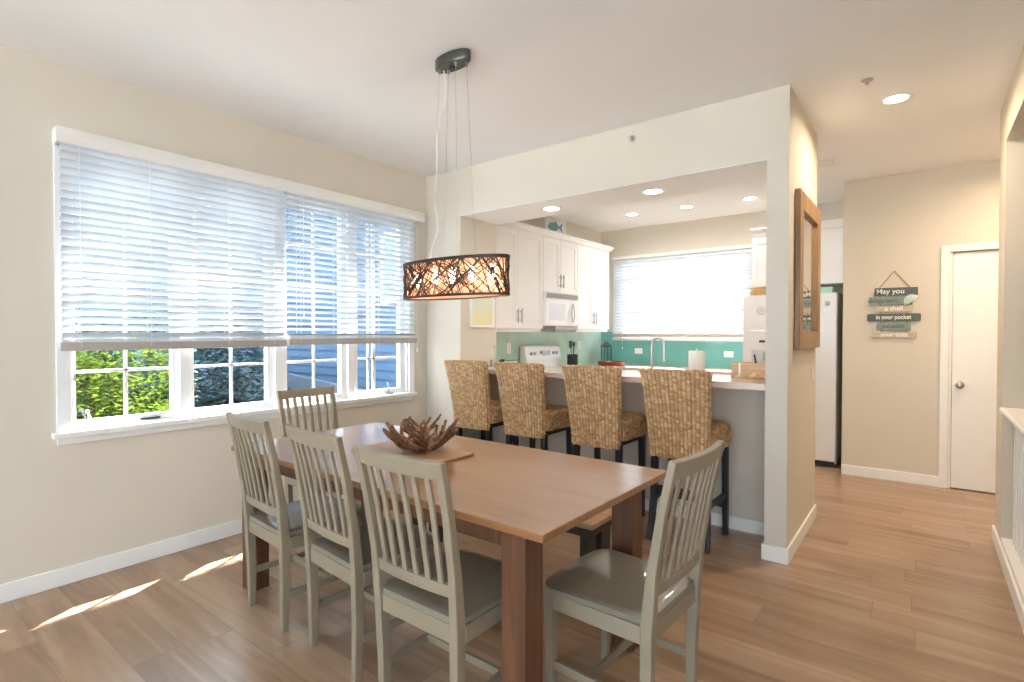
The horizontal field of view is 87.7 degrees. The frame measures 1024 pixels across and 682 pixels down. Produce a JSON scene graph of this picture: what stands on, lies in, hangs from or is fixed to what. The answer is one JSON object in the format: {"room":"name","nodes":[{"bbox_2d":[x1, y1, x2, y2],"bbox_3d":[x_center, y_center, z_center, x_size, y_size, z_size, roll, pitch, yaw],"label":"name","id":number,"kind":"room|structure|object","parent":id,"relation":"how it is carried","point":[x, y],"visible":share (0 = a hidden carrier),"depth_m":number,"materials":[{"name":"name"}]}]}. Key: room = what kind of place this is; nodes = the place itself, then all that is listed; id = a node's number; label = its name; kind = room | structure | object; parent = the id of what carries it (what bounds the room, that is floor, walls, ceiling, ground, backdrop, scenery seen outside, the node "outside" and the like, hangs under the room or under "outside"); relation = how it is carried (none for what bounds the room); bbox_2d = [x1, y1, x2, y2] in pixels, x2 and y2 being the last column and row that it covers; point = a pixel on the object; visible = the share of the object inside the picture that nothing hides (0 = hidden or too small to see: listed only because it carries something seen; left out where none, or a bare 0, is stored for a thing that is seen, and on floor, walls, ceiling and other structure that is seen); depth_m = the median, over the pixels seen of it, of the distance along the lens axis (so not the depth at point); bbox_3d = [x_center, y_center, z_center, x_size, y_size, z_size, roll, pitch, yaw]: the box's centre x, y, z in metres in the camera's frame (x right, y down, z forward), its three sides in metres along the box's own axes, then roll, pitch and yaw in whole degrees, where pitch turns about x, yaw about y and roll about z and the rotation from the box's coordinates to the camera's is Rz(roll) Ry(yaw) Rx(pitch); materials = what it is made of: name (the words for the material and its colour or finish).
{"room":"dining room","nodes":[
{"label":"dining room","id":0,"kind":"room"},
{"bbox_2d":[0,44,600,584],"bbox_3d":[-2.110,-0.092,3.386,0.150,2.800,11.190,1,1,38],"label":"wall","id":1,"kind":"structure","parent":0,"point":[61,506],"depth_m":2.97,"materials":[{"name":"beige paint"}]},
{"bbox_2d":[0,494,355,603],"bbox_3d":[-3.080,1.282,2.015,0.014,0.095,7.500,1,1,38],"label":"baseboard","id":2,"kind":"structure","parent":1,"relation":"attached to","point":[27,586],"depth_m":3.04,"materials":[{"name":"white paint"}]},
{"bbox_2d":[53,142,414,432],"bbox_3d":[-1.678,-0.318,3.886,0.120,1.605,2.585,1,1,38],"label":"window","id":3,"kind":"structure","parent":1,"relation":"in","point":[181,366],"depth_m":3.61,"materials":[{"name":"white plastic"}]},
{"bbox_2d":[59,142,286,350],"bbox_3d":[-2.002,-0.530,3.311,0.072,1.153,1.248,1,1,38],"label":"window blind","id":4,"kind":"object","parent":3,"relation":"attached to","point":[155,180],"visible":0.98,"depth_m":3.20,"materials":[{"name":"white paint"}]},
{"bbox_2d":[52,125,425,223],"bbox_3d":[-1.607,-1.095,3.819,0.095,0.082,2.590,1,1,38],"label":"blind valance","id":5,"kind":"object","parent":3,"relation":"attached to","point":[61,134],"visible":1,"depth_m":3.38,"materials":[{"name":"white paint"}]},
{"bbox_2d":[285,193,417,351],"bbox_3d":[-1.234,-0.508,4.308,0.072,1.226,1.222,1,1,38],"label":"window blind","id":6,"kind":"object","parent":3,"relation":"attached to","point":[347,338],"visible":0.91,"depth_m":4.22,"materials":[{"name":"white paint"}]},
{"bbox_2d":[51,392,416,445],"bbox_3d":[-1.662,0.509,3.836,0.082,0.068,2.546,1,1,38],"label":"trim","id":7,"kind":"structure","parent":1,"relation":"attached to","point":[111,432],"depth_m":3.34,"materials":[{"name":"white paint"}]},
{"bbox_2d":[507,343,510,353],"bbox_3d":[-0.035,0.083,5.938,0.008,0.120,0.074,1,1,38],"label":"wall outlet","id":8,"kind":"object","parent":1,"relation":"attached to","point":[508,344],"visible":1,"depth_m":5.93,"materials":[{"name":"white paint"}]},
{"bbox_2d":[496,225,542,331],"bbox_3d":[-0.059,-0.622,5.601,0.380,1.050,0.913,1,1,38],"label":"upper cabinet","id":9,"kind":"object","parent":1,"relation":"attached to","point":[521,311],"visible":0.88,"depth_m":5.56,"materials":[{"name":"white paint"}]},
{"bbox_2d":[498,221,613,252],"bbox_3d":[0.440,-1.194,6.234,0.389,0.074,2.520,1,1,38],"label":"crown molding","id":10,"kind":"structure","parent":9,"relation":"attached to","point":[520,226],"depth_m":6.03,"materials":[{"name":"white paint"}]},
{"bbox_2d":[544,217,565,233],"bbox_3d":[0.513,-1.342,6.326,0.300,0.215,0.021,-1,1,-30],"label":"picture","id":11,"kind":"object","parent":10,"relation":"on","point":[558,225],"visible":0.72,"depth_m":6.32},
{"bbox_2d":[496,332,600,365],"bbox_3d":[0.392,0.112,6.507,0.008,0.449,2.882,1,1,38],"label":"backsplash","id":12,"kind":"structure","parent":1,"relation":"attached to","point":[590,352],"depth_m":6.77,"materials":[{"name":"teal tile"}]},
{"bbox_2d":[543,237,576,294],"bbox_3d":[0.446,-0.854,6.253,0.380,0.605,0.732,1,1,38],"label":"upper cabinet","id":13,"kind":"object","parent":1,"relation":"attached to","point":[559,257],"visible":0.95,"depth_m":6.13,"materials":[{"name":"white paint"}]},
{"bbox_2d":[541,292,579,329],"bbox_3d":[0.460,-0.340,6.251,0.411,0.417,0.726,1,1,38],"label":"microwave","id":14,"kind":"object","parent":13,"relation":"attached to","point":[560,311],"visible":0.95,"depth_m":6.11,"materials":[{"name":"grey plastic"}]},
{"bbox_2d":[555,245,608,331],"bbox_3d":[0.922,-0.641,6.875,0.380,1.050,0.818,1,1,38],"label":"upper cabinet","id":15,"kind":"object","parent":1,"relation":"attached to","point":[592,265],"visible":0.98,"depth_m":6.75,"materials":[{"name":"white paint"}]},
{"bbox_2d":[0,0,1023,231],"bbox_3d":[0.806,-1.517,1.116,7.514,0.120,11.190,1,1,38],"label":"ceiling","id":16,"kind":"structure","parent":0,"point":[360,78],"depth_m":2.88,"materials":[{"name":"white paint"}]},
{"bbox_2d":[403,48,509,300],"bbox_3d":[-0.309,-0.854,2.789,0.735,1.256,0.262,1,1,38],"label":"pendant lamp","id":17,"kind":"object","parent":16,"relation":"hanging from","point":[472,276],"visible":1,"depth_m":2.69,"materials":[{"name":"metal"}]},
{"bbox_2d":[625,213,638,215],"bbox_3d":[1.456,-1.535,6.468,0.172,0.008,0.172,1,1,38],"label":"recessed light","id":18,"kind":"object","parent":16,"relation":"in","point":[627,214],"visible":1,"depth_m":6.47,"materials":[{"name":"white paint"}]},
{"bbox_2d":[679,205,693,208],"bbox_3d":[1.992,-1.529,6.093,0.172,0.008,0.172,1,1,38],"label":"recessed light","id":19,"kind":"object","parent":16,"relation":"in","point":[684,206],"visible":1,"depth_m":6.10,"materials":[{"name":"white glass"}]},
{"bbox_2d":[741,196,758,200],"bbox_3d":[2.543,-1.523,5.700,0.172,0.008,0.172,1,1,38],"label":"recessed light","id":20,"kind":"object","parent":16,"relation":"in","point":[749,198],"visible":1,"depth_m":5.70,"materials":[{"name":"white glass"}]},
{"bbox_2d":[817,158,834,167],"bbox_3d":[2.571,-1.506,4.574,0.320,0.008,0.200,1,1,38],"label":"ceiling vent","id":21,"kind":"object","parent":16,"relation":"in","point":[826,162],"visible":0.38,"depth_m":4.51,"materials":[{"name":"white paint"}]},
{"bbox_2d":[861,77,872,84],"bbox_3d":[2.023,-1.474,3.039,0.060,0.026,0.060,1,1,38],"label":"sprinkler head","id":22,"kind":"object","parent":16,"relation":"attached to","point":[866,80],"visible":1,"depth_m":3.03},
{"bbox_2d":[879,92,913,104],"bbox_3d":[2.358,-1.486,3.274,0.172,0.008,0.172,1,1,38],"label":"recessed light","id":23,"kind":"object","parent":16,"relation":"in","point":[897,98],"visible":1,"depth_m":3.27,"materials":[{"name":"white paint"}]},
{"bbox_2d":[0,457,1023,681],"bbox_3d":[0.806,1.402,1.161,7.514,0.120,11.190,1,1,38],"label":"floor","id":24,"kind":"structure","parent":0,"point":[889,581],"depth_m":2.53,"materials":[{"name":"brown wood"}]},
{"bbox_2d":[226,412,362,631],"bbox_3d":[-1.071,0.832,2.659,0.444,0.974,0.545,1,1,42],"label":"dining chair","id":25,"kind":"object","parent":24,"relation":"on","point":[279,523],"visible":0.82,"depth_m":2.49,"materials":[{"name":"grey paint"}]},
{"bbox_2d":[276,386,360,508],"bbox_3d":[-1.240,0.818,3.570,0.545,0.974,0.444,1,1,38],"label":"dining chair","id":26,"kind":"object","parent":24,"relation":"on","point":[318,391],"visible":0.27,"depth_m":3.67,"materials":[{"name":"grey paint"}]},
{"bbox_2d":[285,424,440,681],"bbox_3d":[-0.634,0.838,2.309,0.444,0.974,0.545,1,1,43],"label":"dining chair","id":27,"kind":"object","parent":24,"relation":"on","point":[345,553],"visible":0.81,"depth_m":2.15,"materials":[{"name":"grey paint"}]},
{"bbox_2d":[353,444,500,681],"bbox_3d":[-0.226,0.844,1.923,0.444,0.974,0.545,1,1,38],"label":"dining chair","id":28,"kind":"object","parent":24,"relation":"on","point":[454,595],"visible":0.91,"depth_m":1.78,"materials":[{"name":"grey paint"}]},
{"bbox_2d":[231,422,665,681],"bbox_3d":[-0.405,0.938,2.566,2.010,0.765,0.940,1,1,38],"label":"dining table","id":29,"kind":"object","parent":24,"relation":"on","point":[517,499],"visible":0.61,"depth_m":2.04,"materials":[{"name":"brown wood"}]},
{"bbox_2d":[352,440,473,461],"bbox_3d":[-0.498,0.548,2.647,0.560,0.012,0.310,1,1,39],"label":"serving board","id":30,"kind":"object","parent":29,"relation":"on","point":[445,454],"visible":0.5,"depth_m":2.60,"materials":[{"name":"brown wood"}]},
{"bbox_2d":[382,414,458,451],"bbox_3d":[-0.440,0.462,2.645,0.400,0.152,0.391,1,1,38],"label":"bowl","id":31,"kind":"object","parent":30,"relation":"on","point":[421,441],"visible":1,"depth_m":2.58,"materials":[{"name":"brown wood"}]},
{"bbox_2d":[444,360,518,445],"bbox_3d":[-0.250,0.723,4.610,0.466,1.141,0.564,1,1,38],"label":"bar stool","id":32,"kind":"object","parent":24,"relation":"on","point":[472,404],"visible":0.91,"depth_m":4.41,"materials":[{"name":"beige wicker"}]},
{"bbox_2d":[412,508,611,556],"bbox_3d":[-0.060,1.086,3.018,1.320,0.455,0.280,1,1,38],"label":"bench","id":33,"kind":"object","parent":24,"relation":"on","point":[594,533],"visible":0.28,"depth_m":2.60,"materials":[{"name":"brown wood"}]},
{"bbox_2d":[494,362,572,454],"bbox_3d":[0.186,0.728,4.275,0.466,1.141,0.564,1,1,38],"label":"bar stool","id":34,"kind":"object","parent":24,"relation":"on","point":[526,413],"visible":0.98,"depth_m":4.09,"materials":[{"name":"beige wicker"}]},
{"bbox_2d":[520,344,560,366],"bbox_3d":[0.571,0.637,6.180,0.676,1.175,0.730,1,1,38],"label":"range","id":35,"kind":"object","parent":24,"relation":"on","point":[548,355],"visible":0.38,"depth_m":6.29,"materials":[{"name":"white metal"}]},
{"bbox_2d":[561,365,646,516],"bbox_3d":[0.681,0.734,3.893,0.466,1.141,0.564,1,1,38],"label":"bar stool","id":36,"kind":"object","parent":24,"relation":"on","point":[598,420],"visible":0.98,"depth_m":3.71,"materials":[{"name":"beige wicker"}]},
{"bbox_2d":[543,440,724,681],"bbox_3d":[0.435,0.844,1.929,0.545,0.974,0.444,1,1,41],"label":"dining chair","id":37,"kind":"object","parent":24,"relation":"on","point":[633,599],"visible":1,"depth_m":1.84,"materials":[{"name":"grey paint"}]},
{"bbox_2d":[639,368,731,553],"bbox_3d":[1.154,0.740,3.528,0.466,1.141,0.564,1,1,38],"label":"bar stool","id":38,"kind":"object","parent":24,"relation":"on","point":[677,402],"visible":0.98,"depth_m":3.37,"materials":[{"name":"beige wicker"}]},
{"bbox_2d":[743,292,842,466],"bbox_3d":[3.063,0.385,5.829,0.887,1.760,0.697,1,1,38],"label":"refrigerator","id":39,"kind":"object","parent":24,"relation":"on","point":[828,388],"visible":0.32,"depth_m":5.41,"materials":[{"name":"metal"}]},
{"bbox_2d":[750,287,765,295],"bbox_3d":[2.699,-0.537,5.828,0.185,0.082,0.168,1,1,38],"label":"straw basket","id":40,"kind":"object","parent":39,"relation":"on","point":[753,291],"visible":0.75,"depth_m":5.76,"materials":[{"name":"beige wicker"}]},
{"bbox_2d":[757,306,765,314],"bbox_3d":[2.678,-0.329,5.739,0.090,0.090,0.010,1,1,38],"label":"magnet","id":41,"kind":"object","parent":39,"relation":"attached to","point":[761,310],"visible":1,"depth_m":5.74,"materials":[{"name":"silver metal"}]},
{"bbox_2d":[820,287,834,292],"bbox_3d":[3.207,-0.521,5.513,0.210,0.060,0.150,1,1,38],"label":"plastic tub","id":42,"kind":"object","parent":39,"relation":"on","point":[822,289],"visible":0.45,"depth_m":5.43,"materials":[{"name":"green plastic"}]},
{"bbox_2d":[999,407,1023,602],"bbox_3d":[2.044,0.876,1.935,0.149,0.908,3.219,1,1,38],"label":"stair railing","id":43,"kind":"object","parent":24,"relation":"on","point":[1013,548],"visible":0.97,"depth_m":2.95,"materials":[{"name":"white paint"}]},
{"bbox_3d":[2.136,0.816,6.597,1.445,0.884,0.636,1,1,38],"label":"base cabinet","id":44,"kind":"object","parent":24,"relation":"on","visible":0},
{"bbox_2d":[581,364,730,374],"bbox_3d":[1.714,0.355,6.540,2.062,0.038,1.233,1,1,38],"label":"countertop","id":45,"kind":"structure","parent":44,"relation":"on","point":[727,371],"depth_m":6.71,"materials":[{"name":"stone"}]},
{"bbox_2d":[567,354,577,364],"bbox_3d":[0.748,0.250,6.593,0.136,0.170,0.136,1,1,38],"label":"utensil crock","id":46,"kind":"object","parent":45,"relation":"on","point":[574,360],"visible":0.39,"depth_m":6.54,"materials":[{"name":"plastic"}]},
{"bbox_2d":[601,340,611,360],"bbox_3d":[1.299,0.157,7.348,0.144,0.333,0.144,-1,1,-36],"label":"lantern","id":47,"kind":"object","parent":45,"relation":"on","point":[606,344],"visible":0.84,"depth_m":7.33,"materials":[{"name":"metal"}]},
{"bbox_2d":[597,361,624,365],"bbox_3d":[1.318,0.299,7.096,0.380,0.056,0.240,0,1,29],"label":"oval tray","id":48,"kind":"object","parent":45,"relation":"on","point":[602,363],"visible":0.98,"depth_m":7.00,"materials":[{"name":"red paint"}]},
{"bbox_3d":[1.047,0.847,4.624,2.030,0.884,0.638,1,1,38],"label":"base cabinet","id":49,"kind":"object","parent":24,"relation":"on","visible":0},
{"bbox_3d":[1.044,0.385,4.612,2.070,0.038,0.630,1,1,38],"label":"countertop","id":50,"kind":"structure","parent":49,"relation":"on","visible":0},
{"bbox_2d":[650,336,665,367],"bbox_3d":[1.226,0.163,4.563,0.190,0.406,0.056,1,1,38],"label":"faucet","id":51,"kind":"object","parent":50,"relation":"on","point":[657,337],"visible":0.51,"depth_m":4.55,"materials":[{"name":"metal"}]},
{"bbox_2d":[461,159,766,224],"bbox_3d":[0.682,-1.094,4.126,2.484,0.004,0.493,1,1,38],"label":"ceiling","id":52,"kind":"structure","parent":0,"point":[751,172],"depth_m":3.94,"materials":[{"name":"white paint"}]},
{"bbox_2d":[541,206,561,211],"bbox_3d":[0.326,-1.091,4.404,0.172,0.008,0.172,1,1,38],"label":"recessed light","id":53,"kind":"object","parent":52,"relation":"in","point":[548,208],"visible":1,"depth_m":4.39,"materials":[{"name":"white paint"}]},
{"bbox_2d":[641,188,664,194],"bbox_3d":[1.023,-1.083,3.867,0.172,0.008,0.172,1,1,38],"label":"recessed light","id":54,"kind":"object","parent":52,"relation":"in","point":[653,191],"visible":1,"depth_m":3.87,"materials":[{"name":"white glass"}]},
{"bbox_2d":[426,84,817,547],"bbox_3d":[0.721,-0.109,4.446,3.039,2.800,1.025,1,1,38],"label":"wall","id":55,"kind":"structure","parent":0,"point":[772,125],"depth_m":3.55,"materials":[{"name":"beige paint"}]},
{"bbox_2d":[469,298,493,326],"bbox_3d":[-0.274,-0.276,4.917,0.019,0.300,0.330,1,1,38],"label":"framed picture","id":56,"kind":"object","parent":55,"relation":"attached to","point":[482,309],"visible":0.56,"depth_m":4.91,"materials":[{"name":"white paint"}]},
{"bbox_2d":[628,135,634,141],"bbox_3d":[0.820,-1.402,3.679,0.052,0.052,0.037,1,1,38],"label":"sprinkler head","id":57,"kind":"object","parent":55,"relation":"attached to","point":[631,138],"visible":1,"depth_m":3.68},
{"bbox_2d":[645,498,816,564],"bbox_3d":[0.727,1.244,4.453,3.039,0.095,1.039,1,1,38],"label":"baseboard","id":58,"kind":"structure","parent":55,"relation":"attached to","point":[772,553],"depth_m":3.59,"materials":[{"name":"white paint"}]},
{"bbox_2d":[794,188,820,349],"bbox_3d":[1.973,-0.440,3.548,0.033,0.980,0.800,1,1,38],"label":"wall mirror","id":59,"kind":"object","parent":55,"relation":"attached to","point":[807,264],"visible":1,"depth_m":3.50,"materials":[{"name":"brown wood"}]},
{"bbox_2d":[803,215,814,330],"bbox_3d":[1.964,-0.440,3.555,0.011,0.750,0.570,1,1,38],"label":"mirror glass","id":60,"kind":"object","parent":59,"relation":"on","point":[809,220],"depth_m":3.59,"materials":[{"name":"white"}]},
{"bbox_2d":[811,368,812,384],"bbox_3d":[2.134,0.252,3.788,0.010,0.120,0.074,1,1,38],"label":"light switch","id":61,"kind":"object","parent":55,"relation":"attached to","point":[811,368],"visible":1,"depth_m":3.77,"materials":[{"name":"beige paint"}]},
{"bbox_2d":[490,374,764,521],"bbox_3d":[0.811,0.789,4.323,2.486,1.008,0.111,1,1,38],"label":"wall","id":62,"kind":"structure","parent":0,"point":[744,410],"depth_m":3.70,"materials":[{"name":"grey paint"}]},
{"bbox_2d":[488,365,764,390],"bbox_3d":[0.727,0.264,4.206,2.482,0.042,0.618,1,1,38],"label":"countertop","id":63,"kind":"structure","parent":62,"relation":"on","point":[629,376],"depth_m":3.59,"materials":[{"name":"stone"}]},
{"bbox_2d":[488,346,493,366],"bbox_3d":[-0.184,0.139,4.854,0.069,0.188,0.069,0,1,-7],"label":"bird figurine","id":64,"kind":"object","parent":63,"relation":"on","point":[491,357],"visible":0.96,"depth_m":4.85,"materials":[{"name":"white ceramic"}]},
{"bbox_2d":[688,349,704,370],"bbox_3d":[1.347,0.152,3.888,0.150,0.192,0.150,1,1,38],"label":"paper towel roll","id":65,"kind":"object","parent":63,"relation":"on","point":[696,359],"visible":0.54,"depth_m":3.84,"materials":[{"name":"paper"}]},
{"bbox_2d":[731,362,764,379],"bbox_3d":[1.639,0.198,3.612,0.260,0.108,0.152,1,1,38],"label":"wooden box","id":66,"kind":"object","parent":63,"relation":"on","point":[745,369],"visible":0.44,"depth_m":3.58,"materials":[{"name":"brown wood"}]},
{"bbox_2d":[749,371,764,377],"bbox_3d":[1.603,0.220,3.477,0.064,0.048,0.097,0,1,-26],"label":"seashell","id":67,"kind":"object","parent":63,"relation":"on","point":[755,374],"visible":0.98,"depth_m":3.47,"materials":[{"name":"beige"}]},
{"bbox_2d":[601,201,843,341],"bbox_3d":[2.528,-0.145,6.781,3.051,2.800,0.150,1,1,38],"label":"wall","id":68,"kind":"structure","parent":0,"point":[724,231],"depth_m":6.89,"materials":[{"name":"beige paint"}]},
{"bbox_2d":[635,348,641,353],"bbox_3d":[1.729,0.136,7.291,0.114,0.074,0.008,1,1,38],"label":"wall outlet","id":69,"kind":"object","parent":68,"relation":"attached to","point":[637,350],"visible":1,"depth_m":7.29,"materials":[{"name":"white paint"}]},
{"bbox_2d":[601,332,742,367],"bbox_3d":[2.068,0.104,7.039,1.996,0.449,0.008,1,1,38],"label":"backsplash","id":70,"kind":"structure","parent":68,"relation":"attached to","point":[677,352],"depth_m":7.01,"materials":[{"name":"teal glass"}]},
{"bbox_2d":[612,251,751,340],"bbox_3d":[2.180,-0.415,6.975,1.850,1.485,0.140,1,1,38],"label":"window","id":71,"kind":"structure","parent":68,"relation":"in","point":[614,338],"depth_m":6.93,"materials":[{"name":"white plastic"}]},
{"bbox_2d":[612,244,751,349],"bbox_3d":[2.134,-0.516,6.901,1.825,1.281,0.072,1,1,38],"label":"window blind","id":72,"kind":"object","parent":71,"relation":"attached to","point":[640,318],"visible":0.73,"depth_m":6.85,"materials":[{"name":"white paint"}]},
{"bbox_2d":[724,351,733,356],"bbox_3d":[2.667,0.164,6.568,0.114,0.074,0.008,1,1,38],"label":"wall outlet","id":73,"kind":"object","parent":68,"relation":"attached to","point":[726,353],"visible":1,"depth_m":6.57,"materials":[{"name":"white paint"}]},
{"bbox_2d":[746,218,843,287],"bbox_3d":[3.129,-0.911,5.832,0.940,0.638,0.590,1,1,38],"label":"upper cabinet","id":74,"kind":"object","parent":68,"relation":"attached to","point":[832,231],"visible":0.4,"depth_m":5.46,"materials":[{"name":"white paint"}]},
{"bbox_2d":[841,159,999,492],"bbox_3d":[5.188,-0.105,4.201,4.313,2.800,0.990,1,1,38],"label":"wall","id":75,"kind":"structure","parent":0,"point":[901,223],"depth_m":4.85,"materials":[{"name":"beige paint"}]},
{"bbox_2d":[841,464,937,486],"bbox_3d":[4.446,1.248,4.160,3.213,0.095,0.014,1,1,38],"label":"baseboard","id":76,"kind":"structure","parent":75,"relation":"attached to","point":[912,478],"depth_m":4.90,"materials":[{"name":"white paint"}]},
{"bbox_2d":[867,270,920,337],"bbox_3d":[3.474,-0.336,4.859,0.401,0.613,0.049,1,1,38],"label":"sign","id":77,"kind":"object","parent":75,"relation":"attached to","point":[911,292],"visible":1,"depth_m":4.86,"materials":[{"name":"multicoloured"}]},
{"bbox_2d":[938,242,998,488],"bbox_3d":[4.122,0.235,4.399,0.927,2.115,0.030,1,1,38],"label":"trim","id":78,"kind":"structure","parent":75,"relation":"attached to","point":[946,251],"depth_m":4.65,"materials":[{"name":"white paint"}]},
{"bbox_2d":[950,250,998,492],"bbox_3d":[4.121,0.262,4.401,0.802,2.036,0.105,1,1,38],"label":"door","id":79,"kind":"structure","parent":75,"relation":"in","point":[975,274],"depth_m":4.55,"materials":[{"name":"white paint"}]},
{"bbox_2d":[995,46,1023,540],"bbox_3d":[2.092,-0.071,1.985,0.120,2.800,3.700,1,1,38],"label":"wall","id":80,"kind":"structure","parent":0,"point":[1010,338],"depth_m":3.21,"materials":[{"name":"beige paint"}]},
{"bbox_3d":[-5.602,1.969,7.506,42.000,0.050,55.000,1,1,38],"label":"ground","id":81,"kind":"structure","parent":0,"visible":0},
{"bbox_2d":[73,176,168,416],"bbox_3d":[-10.783,-2.403,8.907,5.000,8.650,8.800,1,1,38],"label":"neighbor house","id":82,"kind":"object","parent":81,"relation":"on","point":[82,176],"visible":0.02,"depth_m":10.07,"materials":[{"name":"blue"}]},
{"bbox_2d":[75,331,169,419],"bbox_3d":[-4.828,0.981,4.975,2.127,2.206,3.586,1,1,35],"label":"hedge","id":83,"kind":"object","parent":81,"relation":"on","point":[153,405],"visible":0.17,"depth_m":5.60,"materials":[{"name":"green plant"}]},
{"bbox_2d":[75,307,292,418],"bbox_3d":[-5.944,0.834,8.304,5.056,3.040,2.582,-1,1,-42],"label":"tree","id":84,"kind":"object","parent":81,"relation":"on","point":[200,357],"visible":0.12,"depth_m":8.72,"materials":[{"name":"green plant"}]},
{"bbox_2d":[214,358,364,402],"bbox_3d":[-4.860,1.164,11.404,6.400,1.440,0.100,1,1,38],"label":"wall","id":85,"kind":"structure","parent":81,"relation":"on","point":[299,382],"depth_m":11.09,"materials":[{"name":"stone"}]},
{"bbox_2d":[192,200,396,398],"bbox_3d":[-3.059,-1.726,13.697,11.000,7.150,6.200,1,1,38],"label":"neighbor house","id":86,"kind":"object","parent":81,"relation":"on","point":[385,369],"visible":0.03,"depth_m":11.08,"materials":[{"name":"blue"}]},
{"bbox_3d":[3.368,-0.054,0.925,3.195,2.800,3.820,1,1,38],"label":"wall","id":87,"kind":"structure","parent":0,"visible":0},
{"bbox_2d":[992,524,1023,633],"bbox_3d":[2.921,1.291,1.376,2.229,0.095,3.714,1,1,38],"label":"baseboard","id":88,"kind":"structure","parent":87,"relation":"attached to","point":[1018,603],"depth_m":2.81,"materials":[{"name":"white paint"}]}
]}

